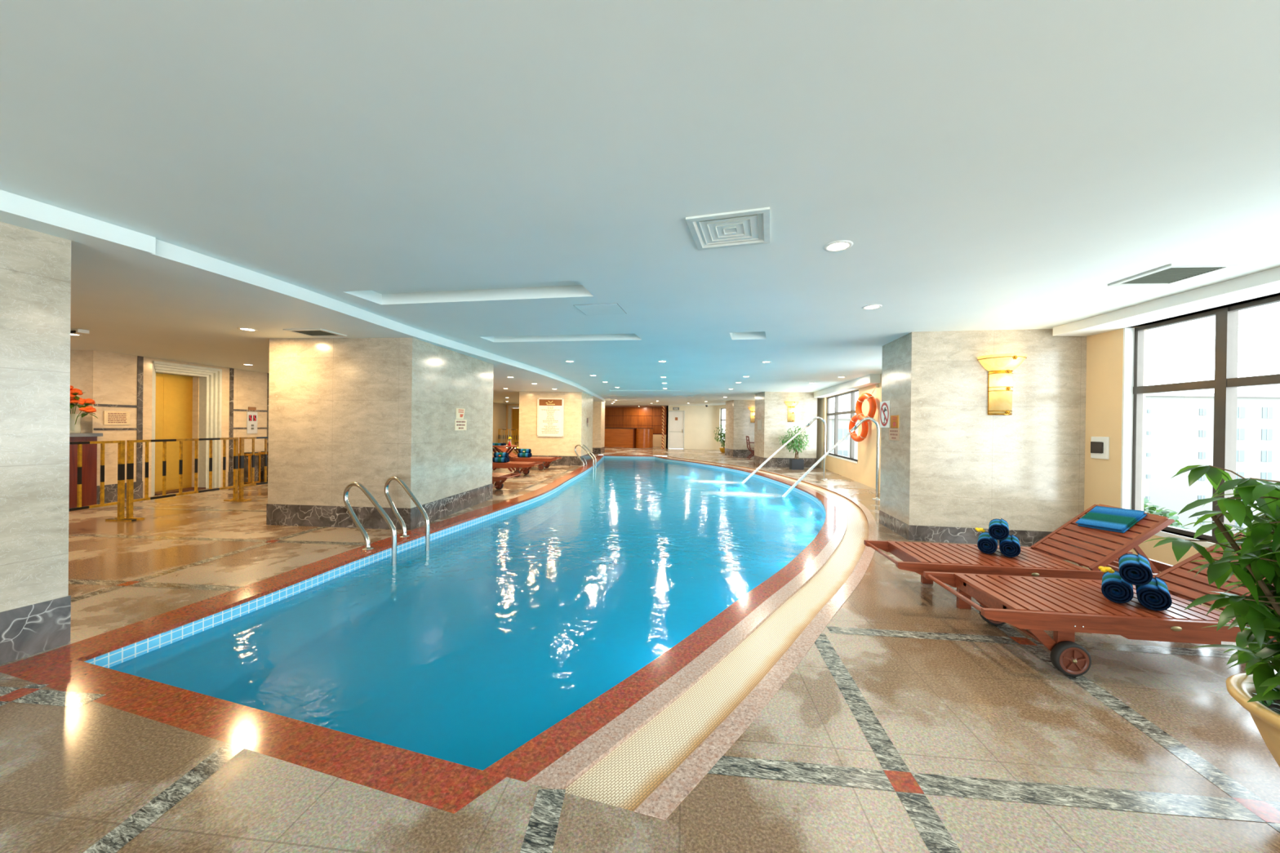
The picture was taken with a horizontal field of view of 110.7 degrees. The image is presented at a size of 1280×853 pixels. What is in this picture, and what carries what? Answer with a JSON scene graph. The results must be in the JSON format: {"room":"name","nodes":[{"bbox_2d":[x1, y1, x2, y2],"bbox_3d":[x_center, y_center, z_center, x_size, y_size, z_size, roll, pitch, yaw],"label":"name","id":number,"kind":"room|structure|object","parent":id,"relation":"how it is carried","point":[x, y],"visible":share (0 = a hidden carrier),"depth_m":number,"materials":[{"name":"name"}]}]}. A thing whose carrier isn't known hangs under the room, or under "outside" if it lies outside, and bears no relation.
{"room":"indoor swimming pool","nodes":[
{"label":"indoor swimming pool","id":0,"kind":"room"},
{"bbox_2d":[69,350,506,504],"bbox_3d":[-8.525,-0.062,16.334,0.517,2.610,18.400,1,0,3],"label":"wall","id":1,"kind":"structure","parent":0,"point":[116,382],"depth_m":7.74,"materials":[{"name":"beige stone"}]},
{"bbox_2d":[103,410,129,424],"bbox_3d":[-8.807,-0.143,7.449,0.014,0.230,0.350,1,0,4],"label":"plaque","id":2,"kind":"object","parent":1,"relation":"attached to","point":[110,417],"visible":1,"depth_m":7.43,"materials":[{"name":"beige metal"}]},
{"bbox_2d":[151,360,222,496],"bbox_3d":[-8.955,0.036,8.580,0.470,2.451,1.222,1,0,3],"label":"door","id":3,"kind":"structure","parent":1,"relation":"in","point":[187,399],"depth_m":8.86,"materials":[{"name":"gold metal"}]},
{"bbox_2d":[246,412,257,433],"bbox_3d":[-8.657,-0.084,9.872,0.025,0.480,0.240,1,0,3],"label":"panel","id":4,"kind":"object","parent":1,"relation":"attached to","point":[251,417],"visible":1,"depth_m":9.85,"materials":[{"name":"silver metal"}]},
{"bbox_2d":[0,189,604,404],"bbox_3d":[-6.805,-1.274,11.016,11.462,0.109,27.657,1,0,16],"label":"ceiling","id":5,"kind":"structure","parent":0,"point":[135,293],"depth_m":4.41,"materials":[{"name":"white paint"}]},
{"bbox_2d":[70,328,89,334],"bbox_3d":[-6.988,-1.180,5.510,0.180,0.050,0.106,1,0,16],"label":"ceiling detector","id":6,"kind":"object","parent":5,"relation":"attached to","point":[80,331],"visible":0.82,"depth_m":5.47,"materials":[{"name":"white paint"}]},
{"bbox_2d":[282,328,346,337],"bbox_3d":[-4.015,-1.160,5.477,0.500,0.014,0.400,1,0,7],"label":"ceiling vent","id":7,"kind":"object","parent":5,"relation":"in","point":[314,332],"visible":1,"depth_m":5.45,"materials":[{"name":"white metal"}]},
{"bbox_2d":[84,455,826,668],"bbox_3d":[0.614,1.690,10.908,6.251,0.570,18.400,1,0,5],"label":"pool tile edge","id":8,"kind":"object","parent":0,"point":[115,657],"visible":0.12,"depth_m":3.88,"materials":[{"name":"blue tile"}]},
{"bbox_2d":[0,454,878,820],"bbox_3d":[0.824,1.405,10.981,7.240,0.064,18.989,1,0,5],"label":"pool coping","id":9,"kind":"object","parent":8,"relation":"on","point":[555,758],"visible":0.88,"depth_m":2.22,"materials":[{"name":"red stone"}]},
{"bbox_2d":[342,475,430,564],"bbox_3d":[-2.912,1.244,5.156,0.840,1.247,0.709,1,0,16],"label":"pool ladder","id":10,"kind":"object","parent":9,"relation":"attached to","point":[393,531],"visible":0.84,"depth_m":4.96,"materials":[{"name":"metal"}]},
{"bbox_2d":[574,444,596,471],"bbox_3d":[-1.851,1.228,15.025,0.929,1.247,0.713,1,0,16],"label":"pool ladder","id":11,"kind":"object","parent":9,"relation":"attached to","point":[585,446],"visible":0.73,"depth_m":14.85,"materials":[{"name":"metal"}]},
{"bbox_2d":[564,456,869,811],"bbox_3d":[1.442,1.406,10.704,6.317,0.001,18.287,1,0,16],"label":"grate","id":12,"kind":"object","parent":9,"relation":"on","point":[629,774],"visible":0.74,"depth_m":2.32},
{"bbox_2d":[108,457,825,770],"bbox_3d":[-0.113,1.490,10.999,8.294,0.001,17.970,1,0,16],"label":"pool water","id":13,"kind":"object","parent":8,"relation":"in","point":[464,650],"visible":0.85,"depth_m":3.48,"materials":[{"name":"blue liquid"}]},
{"bbox_2d":[506,404,519,448],"bbox_3d":[-5.353,-0.046,24.192,5.429,2.610,0.200,1,0,31],"label":"wall","id":14,"kind":"structure","parent":0,"point":[507,405],"depth_m":25.45,"materials":[{"name":"beige paint"}]},
{"bbox_2d":[507,405,519,448],"bbox_3d":[-7.048,0.025,25.168,1.120,2.420,0.190,1,0,31],"label":"door","id":15,"kind":"structure","parent":14,"relation":"in","point":[515,409],"depth_m":25.30,"materials":[{"name":"brown paint"}]},
{"bbox_2d":[0,0,1279,407],"bbox_3d":[-1.475,-1.321,12.458,21.101,0.110,33.551,1,0,16],"label":"ceiling","id":16,"kind":"structure","parent":0,"point":[476,174],"depth_m":1.98,"materials":[{"name":"white paint"}]},
{"bbox_2d":[573,302,626,315],"bbox_3d":[-0.411,-1.227,4.641,0.460,0.004,0.410,1,0,11],"label":"access panel","id":17,"kind":"object","parent":16,"relation":"attached to","point":[597,308],"visible":1,"depth_m":4.62,"materials":[{"name":"white paint"}]},
{"bbox_2d":[685,207,769,250],"bbox_3d":[0.557,-1.222,2.726,0.470,0.050,0.470,1,0,16],"label":"ceiling vent","id":18,"kind":"object","parent":16,"relation":"in","point":[765,211],"visible":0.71,"depth_m":2.70,"materials":[{"name":"white metal"}]},
{"bbox_2d":[822,240,853,251],"bbox_3d":[1.318,-1.199,2.943,0.184,0.007,0.184,1,0,16],"label":"recessed light","id":19,"kind":"object","parent":16,"relation":"in","point":[841,245],"visible":1,"depth_m":2.94,"materials":[{"name":"white paint"}]},
{"bbox_2d":[862,304,882,309],"bbox_3d":[2.313,-1.191,4.412,0.184,0.007,0.184,1,0,16],"label":"recessed light","id":20,"kind":"object","parent":16,"relation":"in","point":[870,306],"visible":1,"depth_m":4.40,"materials":[{"name":"white"}]},
{"bbox_2d":[1107,262,1241,286],"bbox_3d":[4.072,-1.162,3.398,0.460,0.014,0.470,1,0,5],"label":"ceiling vent","id":21,"kind":"object","parent":16,"relation":"in","point":[1172,273],"visible":1,"depth_m":3.36,"materials":[{"name":"white metal"}]},
{"bbox_2d":[0,446,1279,852],"bbox_3d":[-1.509,1.343,12.466,21.101,0.001,33.551,1,0,16],"label":"floor","id":22,"kind":"structure","parent":0,"point":[69,776],"depth_m":1.89,"materials":[{"name":"stone"}]},
{"bbox_2d":[0,684,49,706],"bbox_3d":[-3.147,1.353,2.043,0.259,0.001,0.562,1,0,16],"label":"trim","id":23,"kind":"structure","parent":22,"relation":"on","point":[33,686],"depth_m":2.30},
{"bbox_2d":[0,221,71,664],"bbox_3d":[-4.787,0.084,1.926,1.946,2.500,2.291,1,0,16],"label":"pillar","id":24,"kind":"structure","parent":22,"relation":"on","point":[35,266],"depth_m":2.61,"materials":[{"name":"grey stone"}]},
{"bbox_2d":[0,686,105,707],"bbox_3d":[-3.114,1.353,2.225,0.820,0.001,0.262,1,0,16],"label":"trim","id":25,"kind":"structure","parent":22,"relation":"on","point":[46,697],"depth_m":2.21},
{"bbox_2d":[68,432,102,508],"bbox_3d":[-9.709,0.675,6.843,2.260,1.165,0.610,1,0,5],"label":"counter","id":26,"kind":"object","parent":22,"relation":"on","point":[89,460],"depth_m":6.88,"materials":[{"name":"brown wood"}]},
{"bbox_2d":[69,385,97,431],"bbox_3d":[-8.741,-0.270,6.731,1.098,0.742,0.423,1,0,5],"label":"flowers","id":27,"kind":"object","parent":26,"relation":"on","point":[84,406],"visible":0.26,"depth_m":6.76,"materials":[{"name":"orange"}]},
{"bbox_2d":[69,432,102,436],"bbox_3d":[-9.702,0.117,6.841,2.260,0.050,0.610,1,0,5],"label":"countertop","id":28,"kind":"structure","parent":26,"relation":"on","point":[71,434],"depth_m":6.88,"materials":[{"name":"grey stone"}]},
{"bbox_2d":[68,440,136,521],"bbox_3d":[-7.153,0.744,5.287,0.380,1.100,1.606,1,0,3],"label":"crowd barrier","id":29,"kind":"object","parent":22,"relation":"on","point":[121,444],"visible":0.63,"depth_m":5.87,"materials":[{"name":"metal"}]},
{"bbox_2d":[68,578,243,591],"bbox_3d":[-4.755,1.328,3.765,2.802,0.001,0.722,1,0,16],"label":"trim","id":30,"kind":"structure","parent":22,"relation":"on","point":[153,584],"depth_m":3.73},
{"bbox_2d":[83,745,247,852],"bbox_3d":[-1.740,1.372,1.443,0.360,0.001,0.909,1,0,16],"label":"trim","id":31,"kind":"structure","parent":22,"relation":"on","point":[112,842],"depth_m":1.61,"materials":[{"name":"stone"}]},
{"bbox_2d":[115,437,247,519],"bbox_3d":[-7.044,0.741,6.901,0.380,1.100,1.546,1,0,5],"label":"crowd barrier","id":32,"kind":"object","parent":22,"relation":"on","point":[130,443],"visible":0.98,"depth_m":6.78,"materials":[{"name":"metal"}]},
{"bbox_2d":[115,506,266,511],"bbox_3d":[-6.513,1.296,6.856,3.273,0.001,0.851,1,0,16],"label":"trim","id":33,"kind":"structure","parent":22,"relation":"on","point":[125,507],"depth_m":6.88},
{"bbox_2d":[71,526,324,602],"bbox_3d":[-4.308,1.332,4.111,0.862,0.001,3.422,1,0,16],"label":"trim","id":34,"kind":"structure","parent":22,"relation":"on","point":[113,588],"depth_m":4.20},
{"bbox_2d":[68,533,372,545],"bbox_3d":[-4.941,1.321,5.176,3.643,0.001,0.921,1,0,16],"label":"trim","id":35,"kind":"structure","parent":22,"relation":"on","point":[76,535],"depth_m":5.17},
{"bbox_2d":[231,436,268,501],"bbox_3d":[-6.817,0.739,8.451,0.380,1.100,1.519,1,0,12],"label":"crowd barrier","id":36,"kind":"object","parent":22,"relation":"on","point":[242,485],"visible":0.34,"depth_m":7.79,"materials":[{"name":"metal"}]},
{"bbox_2d":[238,452,261,484],"bbox_3d":[-8.544,0.916,9.680,0.260,0.695,0.260,1,0,3],"label":"litter bin","id":37,"kind":"object","parent":22,"relation":"on","point":[247,455],"visible":0.7,"depth_m":9.57,"materials":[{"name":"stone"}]},
{"bbox_2d":[258,450,268,482],"bbox_3d":[-8.507,0.915,10.138,0.260,0.695,0.260,1,0,3],"label":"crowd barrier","id":38,"kind":"object","parent":22,"relation":"on","point":[262,457],"visible":0.12,"depth_m":10.03,"materials":[{"name":"metal"}]},
{"bbox_2d":[266,337,493,529],"bbox_3d":[-3.865,0.080,7.089,2.036,2.500,2.525,1,0,5],"label":"pillar","id":39,"kind":"structure","parent":22,"relation":"on","point":[367,411],"depth_m":5.88,"materials":[{"name":"grey stone"}]},
{"bbox_2d":[455,408,464,419],"bbox_3d":[-2.848,-0.202,7.019,0.007,0.170,0.280,1,0,5],"label":"sign","id":40,"kind":"object","parent":39,"relation":"attached to","point":[460,413],"visible":1,"depth_m":7.00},
{"bbox_2d":[454,419,466,430],"bbox_3d":[-2.849,-0.024,7.035,0.007,0.172,0.370,1,0,5],"label":"sign","id":41,"kind":"object","parent":39,"relation":"attached to","point":[460,424],"visible":1,"depth_m":7.03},
{"bbox_2d":[492,444,516,471],"bbox_3d":[-4.032,0.940,12.979,0.800,0.773,0.800,1,0,-1],"label":"round table","id":42,"kind":"object","parent":22,"relation":"on","point":[513,446],"visible":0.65,"depth_m":12.81,"materials":[{"name":"red wood"}]},
{"bbox_2d":[492,472,520,489],"bbox_3d":[-3.643,0.954,9.107,2.200,0.746,0.714,1,0,8],"label":"sun lounger","id":43,"kind":"object","parent":22,"relation":"on","point":[500,478],"visible":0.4,"depth_m":9.14,"materials":[{"name":"red wood"}]},
{"bbox_2d":[498,429,519,444],"bbox_3d":[-6.680,0.696,23.255,2.050,1.100,0.380,1,0,28],"label":"crowd barrier","id":44,"kind":"object","parent":22,"relation":"on","point":[499,429],"visible":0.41,"depth_m":23.42,"materials":[{"name":"metal"}]},
{"bbox_2d":[492,461,542,477],"bbox_3d":[-3.784,0.943,11.893,2.200,0.746,0.714,1,0,6],"label":"sun lounger","id":45,"kind":"object","parent":22,"relation":"on","point":[517,465],"visible":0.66,"depth_m":11.53,"materials":[{"name":"red wood"}]},
{"bbox_2d":[492,457,507,462],"bbox_3d":[-3.719,0.887,11.748,0.360,0.132,0.133,1,0,7],"label":"rolled towel","id":46,"kind":"object","parent":45,"relation":"on","point":[502,460],"visible":1,"depth_m":11.70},
{"bbox_2d":[492,447,561,470],"bbox_3d":[-3.604,0.940,13.762,2.200,0.746,0.714,1,0,4],"label":"sun lounger","id":47,"kind":"object","parent":22,"relation":"on","point":[513,457],"visible":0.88,"depth_m":13.43,"materials":[{"name":"red wood"}]},
{"bbox_2d":[502,467,576,496],"bbox_3d":[-2.340,1.335,11.436,1.252,0.001,5.819,1,0,16],"label":"trim","id":48,"kind":"structure","parent":22,"relation":"on","point":[559,474],"depth_m":10.21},
{"bbox_2d":[520,788,565,852],"bbox_3d":[-0.341,1.391,1.315,0.305,0.001,0.758,1,0,16],"label":"trim","id":49,"kind":"structure","parent":22,"relation":"on","point":[540,833],"depth_m":1.55,"materials":[{"name":"stone"}]},
{"bbox_2d":[518,391,593,466],"bbox_3d":[-2.996,0.063,16.204,2.176,2.500,2.286,1,0,4],"label":"pillar","id":50,"kind":"structure","parent":22,"relation":"on","point":[578,406],"depth_m":15.09,"materials":[{"name":"beige stone"}]},
{"bbox_2d":[537,397,564,436],"bbox_3d":[-3.041,-0.314,15.036,0.910,1.310,0.063,1,0,4],"label":"notice board","id":51,"kind":"object","parent":50,"relation":"attached to","point":[550,411],"visible":1,"depth_m":15.01,"materials":[{"name":"paper"}]},
{"bbox_2d":[592,401,604,453],"bbox_3d":[-2.453,-0.001,21.553,1.316,2.610,1.116,1,0,5],"label":"pillar","id":52,"kind":"structure","parent":22,"relation":"on","point":[598,407],"depth_m":20.97,"materials":[{"name":"beige stone"}]},
{"bbox_2d":[604,427,653,448],"bbox_3d":[-0.962,0.696,27.839,3.600,1.215,0.700,1,0,16],"label":"reception desk","id":53,"kind":"object","parent":22,"relation":"on","point":[637,437],"visible":0.94,"depth_m":27.52,"materials":[{"name":"brown wood"}]},
{"bbox_2d":[0,539,1279,823],"bbox_3d":[-1.114,1.375,2.911,7.414,0.001,2.589,1,0,16],"label":"trim","id":54,"kind":"structure","parent":22,"relation":"on","point":[904,782],"depth_m":1.74,"materials":[{"name":"red stone"}]},
{"bbox_2d":[661,405,665,448],"bbox_3d":[1.397,0.041,26.828,0.200,2.590,0.200,1,0,16],"label":"post","id":55,"kind":"object","parent":22,"relation":"on","point":[663,406],"visible":1,"depth_m":26.77,"materials":[{"name":"wood"}]},
{"bbox_2d":[713,422,725,453],"bbox_3d":[4.335,0.585,23.207,1.054,1.597,1.037,1,0,1],"label":"potted plant","id":56,"kind":"object","parent":22,"relation":"on","point":[722,434],"visible":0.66,"depth_m":23.16,"materials":[{"name":"green plant"}]},
{"bbox_2d":[724,400,755,457],"bbox_3d":[5.181,0.096,21.071,1.916,2.610,1.316,1,0,-6],"label":"pillar","id":57,"kind":"structure","parent":22,"relation":"on","point":[738,424],"depth_m":20.39,"materials":[{"name":"grey stone"}]},
{"bbox_2d":[747,407,755,422],"bbox_3d":[5.238,-0.527,20.290,0.504,0.708,0.259,1,0,-6],"label":"wall sconce","id":58,"kind":"object","parent":57,"relation":"attached to","point":[752,410],"visible":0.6,"depth_m":20.31,"materials":[{"name":"gold metal"}]},
{"bbox_2d":[753,391,817,467],"bbox_3d":[5.191,0.112,15.865,1.856,2.610,1.166,1,0,-2],"label":"pillar","id":59,"kind":"structure","parent":22,"relation":"on","point":[771,408],"depth_m":15.29,"materials":[{"name":"grey stone"}]},
{"bbox_2d":[784,400,799,422],"bbox_3d":[5.232,-0.511,15.160,0.504,0.708,0.259,1,0,-2],"label":"wall sconce","id":60,"kind":"object","parent":59,"relation":"attached to","point":[791,405],"visible":1,"depth_m":15.18,"materials":[{"name":"yellow glass"}]},
{"bbox_2d":[777,426,808,470],"bbox_3d":[5.117,0.701,14.669,0.942,1.449,0.914,1,0,-30],"label":"potted ficus","id":61,"kind":"object","parent":22,"relation":"on","point":[796,464],"visible":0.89,"depth_m":14.54,"materials":[{"name":"plant"}]},
{"bbox_2d":[804,417,827,479],"bbox_3d":[4.789,0.581,12.024,0.612,1.685,0.178,1,0,24],"label":"spout","id":62,"kind":"object","parent":22,"relation":"on","point":[808,424],"visible":0.98,"depth_m":11.92,"materials":[{"name":"metal"}]},
{"bbox_2d":[741,427,804,483],"bbox_3d":[3.624,0.793,11.982,1.826,1.541,0.068,1,0,-10],"label":"water jet","id":63,"kind":"object","parent":62,"relation":"attached to","point":[746,479],"visible":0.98,"depth_m":11.94,"materials":[{"name":"white"}]},
{"bbox_2d":[849,417,879,499],"bbox_3d":[4.504,0.622,8.821,0.600,1.616,0.178,1,0,24],"label":"spout","id":64,"kind":"object","parent":22,"relation":"on","point":[873,420],"visible":0.98,"depth_m":8.72,"materials":[{"name":"metal"}]},
{"bbox_2d":[782,431,850,497],"bbox_3d":[3.681,0.835,9.296,1.348,1.468,0.068,1,0,32],"label":"water jet","id":65,"kind":"object","parent":64,"relation":"attached to","point":[828,451],"visible":0.98,"depth_m":9.30,"materials":[{"name":"white"}]},
{"bbox_2d":[814,633,961,852],"bbox_3d":[1.004,1.407,1.590,0.525,0.001,2.835,1,0,16],"label":"trim","id":66,"kind":"structure","parent":22,"relation":"on","point":[931,829],"depth_m":1.91,"materials":[{"name":"stone"}]},
{"bbox_2d":[879,328,1086,549],"bbox_3d":[4.404,0.133,5.871,1.911,2.610,1.016,1,0,10],"label":"pillar","id":67,"kind":"structure","parent":22,"relation":"on","point":[955,468],"depth_m":5.41,"materials":[{"name":"grey stone"}]},
{"bbox_2d":[880,400,889,427],"bbox_3d":[3.529,-0.175,6.380,0.010,0.380,0.350,1,0,10],"label":"sign","id":68,"kind":"object","parent":67,"relation":"attached to","point":[884,406],"visible":1,"depth_m":6.35,"materials":[{"name":"white plastic"}]},
{"bbox_2d":[888,428,899,440],"bbox_3d":[3.468,0.110,6.038,0.006,0.160,0.340,1,0,10],"label":"plate","id":69,"kind":"object","parent":67,"relation":"attached to","point":[894,433],"visible":1,"depth_m":6.02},
{"bbox_2d":[890,415,898,427],"bbox_3d":[3.468,-0.065,6.028,0.007,0.170,0.260,1,0,10],"label":"sign","id":70,"kind":"object","parent":67,"relation":"attached to","point":[894,419],"visible":1,"depth_m":6.01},
{"bbox_2d":[977,353,1027,415],"bbox_3d":[4.343,-0.492,5.243,0.504,0.708,0.259,1,0,10],"label":"wall sconce","id":71,"kind":"object","parent":67,"relation":"attached to","point":[1000,367],"visible":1,"depth_m":5.26,"materials":[{"name":"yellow glass"}]},
{"bbox_2d":[706,755,1279,823],"bbox_3d":[2.220,1.422,1.644,3.860,0.001,0.847,1,0,16],"label":"trim","id":72,"kind":"structure","parent":22,"relation":"on","point":[1206,806],"depth_m":1.72,"materials":[{"name":"stone"}]},
{"bbox_2d":[826,626,1236,657],"bbox_3d":[2.919,1.427,2.876,3.218,0.001,0.667,1,0,16],"label":"trim","id":73,"kind":"structure","parent":22,"relation":"on","point":[926,635],"depth_m":2.93,"materials":[{"name":"stone"}]},
{"bbox_2d":[863,503,1201,608],"bbox_3d":[3.148,1.045,3.663,2.200,0.767,0.714,1,0,7],"label":"sun lounger","id":74,"kind":"object","parent":22,"relation":"on","point":[1104,548],"visible":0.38,"depth_m":3.49,"materials":[{"name":"red wood"}]},
{"bbox_2d":[977,531,997,554],"bbox_3d":[2.994,0.995,3.809,0.133,0.132,0.330,1,0,39],"label":"rolled towel","id":75,"kind":"object","parent":74,"relation":"on","point":[986,544],"visible":0.94,"depth_m":3.70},
{"bbox_2d":[988,518,1008,540],"bbox_3d":[3.052,0.869,3.763,0.133,0.132,0.330,1,0,39],"label":"rolled towel","id":76,"kind":"object","parent":75,"relation":"on","point":[998,529],"visible":1,"depth_m":3.66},
{"bbox_2d":[999,533,1020,557],"bbox_3d":[3.107,0.997,3.717,0.133,0.132,0.330,1,0,39],"label":"rolled towel","id":77,"kind":"object","parent":74,"relation":"on","point":[1010,547],"visible":0.92,"depth_m":3.61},
{"bbox_2d":[1075,506,1146,533],"bbox_3d":[3.820,0.752,3.600,0.209,0.199,0.381,1,0,2],"label":"folded towel","id":78,"kind":"object","parent":74,"relation":"on","point":[1100,517],"visible":1,"depth_m":3.56,"materials":[{"name":"fabric"}]},
{"bbox_2d":[923,531,1276,676],"bbox_3d":[3.134,1.058,2.775,2.200,0.746,0.714,1,0,7],"label":"sun lounger","id":79,"kind":"object","parent":22,"relation":"on","point":[1064,606],"visible":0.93,"depth_m":2.60,"materials":[{"name":"red wood"}]},
{"bbox_2d":[1101,570,1133,603],"bbox_3d":[2.993,0.998,2.774,0.330,0.132,0.133,1,0,-43],"label":"rolled towel","id":80,"kind":"object","parent":79,"relation":"on","point":[1114,588],"visible":0.89,"depth_m":2.68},
{"bbox_2d":[1097,566,1115,573],"bbox_3d":[2.892,0.887,2.742,0.051,0.035,0.070,1,0,-43],"label":"flower","id":81,"kind":"object","parent":80,"relation":"on","point":[1102,569],"visible":1,"depth_m":2.73,"materials":[{"name":"yellow plant"}]},
{"bbox_2d":[1118,553,1152,585],"bbox_3d":[3.044,0.873,2.721,0.330,0.132,0.133,1,0,-43],"label":"rolled towel","id":82,"kind":"object","parent":80,"relation":"on","point":[1134,569],"visible":1,"depth_m":2.63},
{"bbox_2d":[1135,576,1172,610],"bbox_3d":[3.092,1.000,2.668,0.330,0.132,0.133,1,0,-43],"label":"rolled towel","id":83,"kind":"object","parent":79,"relation":"on","point":[1155,595],"visible":0.85,"depth_m":2.58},
{"bbox_2d":[943,582,1279,832],"bbox_3d":[2.459,1.422,2.451,0.464,0.001,3.709,1,0,16],"label":"trim","id":84,"kind":"structure","parent":22,"relation":"on","point":[1223,781],"depth_m":2.05,"materials":[{"name":"stone"}]},
{"bbox_2d":[1142,465,1279,767],"bbox_3d":[2.567,0.668,1.517,1.077,1.520,1.119,1,0,32],"label":"plant","id":85,"kind":"object","parent":22,"relation":"on","point":[1257,691],"visible":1,"depth_m":1.70,"materials":[{"name":"green plant"}]},
{"bbox_2d":[1226,673,1279,767],"bbox_3d":[2.563,1.227,1.524,0.660,0.402,0.660,1,0,16],"label":"plant pot","id":86,"kind":"object","parent":22,"relation":"on","point":[1265,714],"depth_m":1.66,"materials":[{"name":"ceramic"}]},
{"bbox_2d":[666,405,668,448],"bbox_3d":[1.934,0.035,27.796,0.120,2.610,2.000,1,0,16],"label":"wall","id":87,"kind":"structure","parent":0,"point":[667,406],"depth_m":26.84,"materials":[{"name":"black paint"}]},
{"bbox_2d":[668,405,715,449],"bbox_3d":[3.147,0.054,26.471,3.200,2.610,0.150,1,0,16],"label":"wall","id":88,"kind":"structure","parent":0,"point":[700,424],"depth_m":26.29,"materials":[{"name":"beige paint"}]},
{"bbox_2d":[667,410,684,448],"bbox_3d":[2.189,0.197,26.692,1.000,2.300,0.090,1,0,16],"label":"door","id":89,"kind":"structure","parent":88,"relation":"in","point":[676,421],"depth_m":26.70,"materials":[{"name":"white metal"}]},
{"bbox_2d":[715,404,725,450],"bbox_3d":[5.112,0.086,24.081,0.150,2.610,4.050,1,0,-16],"label":"wall","id":90,"kind":"structure","parent":0,"point":[718,444],"depth_m":25.68,"materials":[{"name":"beige paint"}]},
{"bbox_2d":[789,457,804,470],"bbox_3d":[5.197,1.248,14.678,0.392,0.357,0.392,1,0,7],"label":"planter","id":91,"kind":"object","parent":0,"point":[796,464],"depth_m":14.49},
{"bbox_2d":[816,397,823,467],"bbox_3d":[6.427,0.128,15.854,0.150,2.610,1.212,1,0,3],"label":"wall","id":92,"kind":"structure","parent":0,"point":[820,400],"depth_m":15.55,"materials":[{"name":"beige paint"}]},
{"bbox_2d":[813,374,880,397],"bbox_3d":[5.716,-1.081,12.611,0.352,0.189,5.447,1,0,10],"label":"ceiling","id":93,"kind":"structure","parent":0,"point":[869,380],"depth_m":11.47,"materials":[{"name":"white paint"}]},
{"bbox_2d":[822,382,879,488],"bbox_3d":[5.927,0.131,12.594,0.151,2.610,5.375,1,0,10],"label":"wall","id":94,"kind":"structure","parent":0,"point":[864,472],"depth_m":10.97,"materials":[{"name":"beige paint"}]},
{"bbox_2d":[826,389,858,463],"bbox_3d":[6.054,-0.009,13.259,0.193,1.950,3.670,1,0,10],"label":"window","id":95,"kind":"structure","parent":94,"relation":"in","point":[852,411],"depth_m":13.87,"materials":[{"name":"brown metal"}]},
{"bbox_2d":[848,414,868,441],"bbox_3d":[5.349,0.034,10.835,0.160,0.684,0.684,1,0,-6],"label":"lifebuoy","id":96,"kind":"object","parent":94,"relation":"hanging from","point":[854,420],"visible":0.78,"depth_m":10.78,"materials":[{"name":"orange plastic"}]},
{"bbox_2d":[879,373,881,490],"bbox_3d":[5.397,0.140,7.587,0.150,2.610,4.743,1,0,2],"label":"wall","id":97,"kind":"structure","parent":0,"point":[881,374],"depth_m":9.92,"materials":[{"name":"beige paint"}]},
{"bbox_2d":[1053,266,1279,336],"bbox_3d":[4.287,-1.104,-0.669,0.636,0.099,11.888,1,0,7],"label":"ceiling","id":98,"kind":"structure","parent":0,"point":[1260,285],"depth_m":3.94,"materials":[{"name":"white paint"}]},
{"bbox_2d":[1084,292,1279,572],"bbox_3d":[4.608,0.155,-0.697,0.220,2.610,11.900,1,0,7],"label":"wall","id":99,"kind":"structure","parent":0,"point":[1104,351],"depth_m":4.92,"materials":[{"name":"beige paint"}]},
{"bbox_2d":[1090,436,1109,459],"bbox_3d":[5.206,0.240,5.015,0.040,0.250,0.210,1,0,7],"label":"switch box","id":100,"kind":"object","parent":99,"relation":"attached to","point":[1100,446],"visible":1,"depth_m":4.99,"materials":[{"name":"white paint"}]},
{"bbox_2d":[1120,295,1279,547],"bbox_3d":[5.024,0.015,2.702,0.202,2.140,4.150,1,0,7],"label":"window","id":101,"kind":"structure","parent":99,"relation":"in","point":[1226,382],"depth_m":4.05,"materials":[{"name":"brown metal"}]},
{"label":"outside","id":102,"kind":"structure","parent":0,"visible":0},
{"bbox_3d":[78.959,18.266,91.322,220.000,0.300,180.000,1,0,16],"label":"ground","id":103,"kind":"structure","parent":102,"visible":0},
{"bbox_2d":[828,415,857,458],"bbox_3d":[27.897,8.001,65.987,26.600,19.100,10.600,1,0,0],"label":"apartment building","id":104,"kind":"structure","parent":103,"relation":"on","point":[843,447],"depth_m":61.07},
{"bbox_2d":[1143,497,1189,528],"bbox_3d":[54.519,12.758,49.388,10.568,10.355,10.562,1,0,-20],"label":"street tree","id":105,"kind":"object","parent":103,"relation":"on","point":[1151,509],"visible":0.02,"depth_m":47.84,"materials":[{"name":"green plant"}]},
{"bbox_2d":[1143,392,1279,534],"bbox_3d":[76.929,6.768,65.660,46.600,22.800,11.200,1,0,0],"label":"apartment building","id":106,"kind":"structure","parent":103,"relation":"on","point":[1179,434],"depth_m":61.04,"materials":[{"name":"white"}]},
{"bbox_3d":[-0.459,-0.001,29.610,5.500,2.610,0.120,1,0,16],"label":"wall","id":107,"kind":"structure","parent":0,"visible":0},
{"bbox_2d":[604,407,666,447],"bbox_3d":[-0.458,0.000,29.510,5.360,2.610,0.050,1,0,16],"label":"panelling","id":108,"kind":"object","parent":107,"relation":"attached to","point":[646,418],"visible":0.52,"depth_m":29.36,"materials":[{"name":"orange wood"}]},
{"bbox_3d":[5.377,-0.836,10.147,0.096,0.234,0.244,1,0,10],"label":"wall hook","id":109,"kind":"object","parent":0,"visible":0},
{"bbox_2d":[855,392,875,422],"bbox_3d":[5.257,-0.440,10.310,0.160,0.684,0.684,1,0,-6],"label":"lifebuoy","id":110,"kind":"object","parent":109,"relation":"hanging from","point":[868,397],"visible":0.92,"depth_m":10.21,"materials":[{"name":"orange plastic"}]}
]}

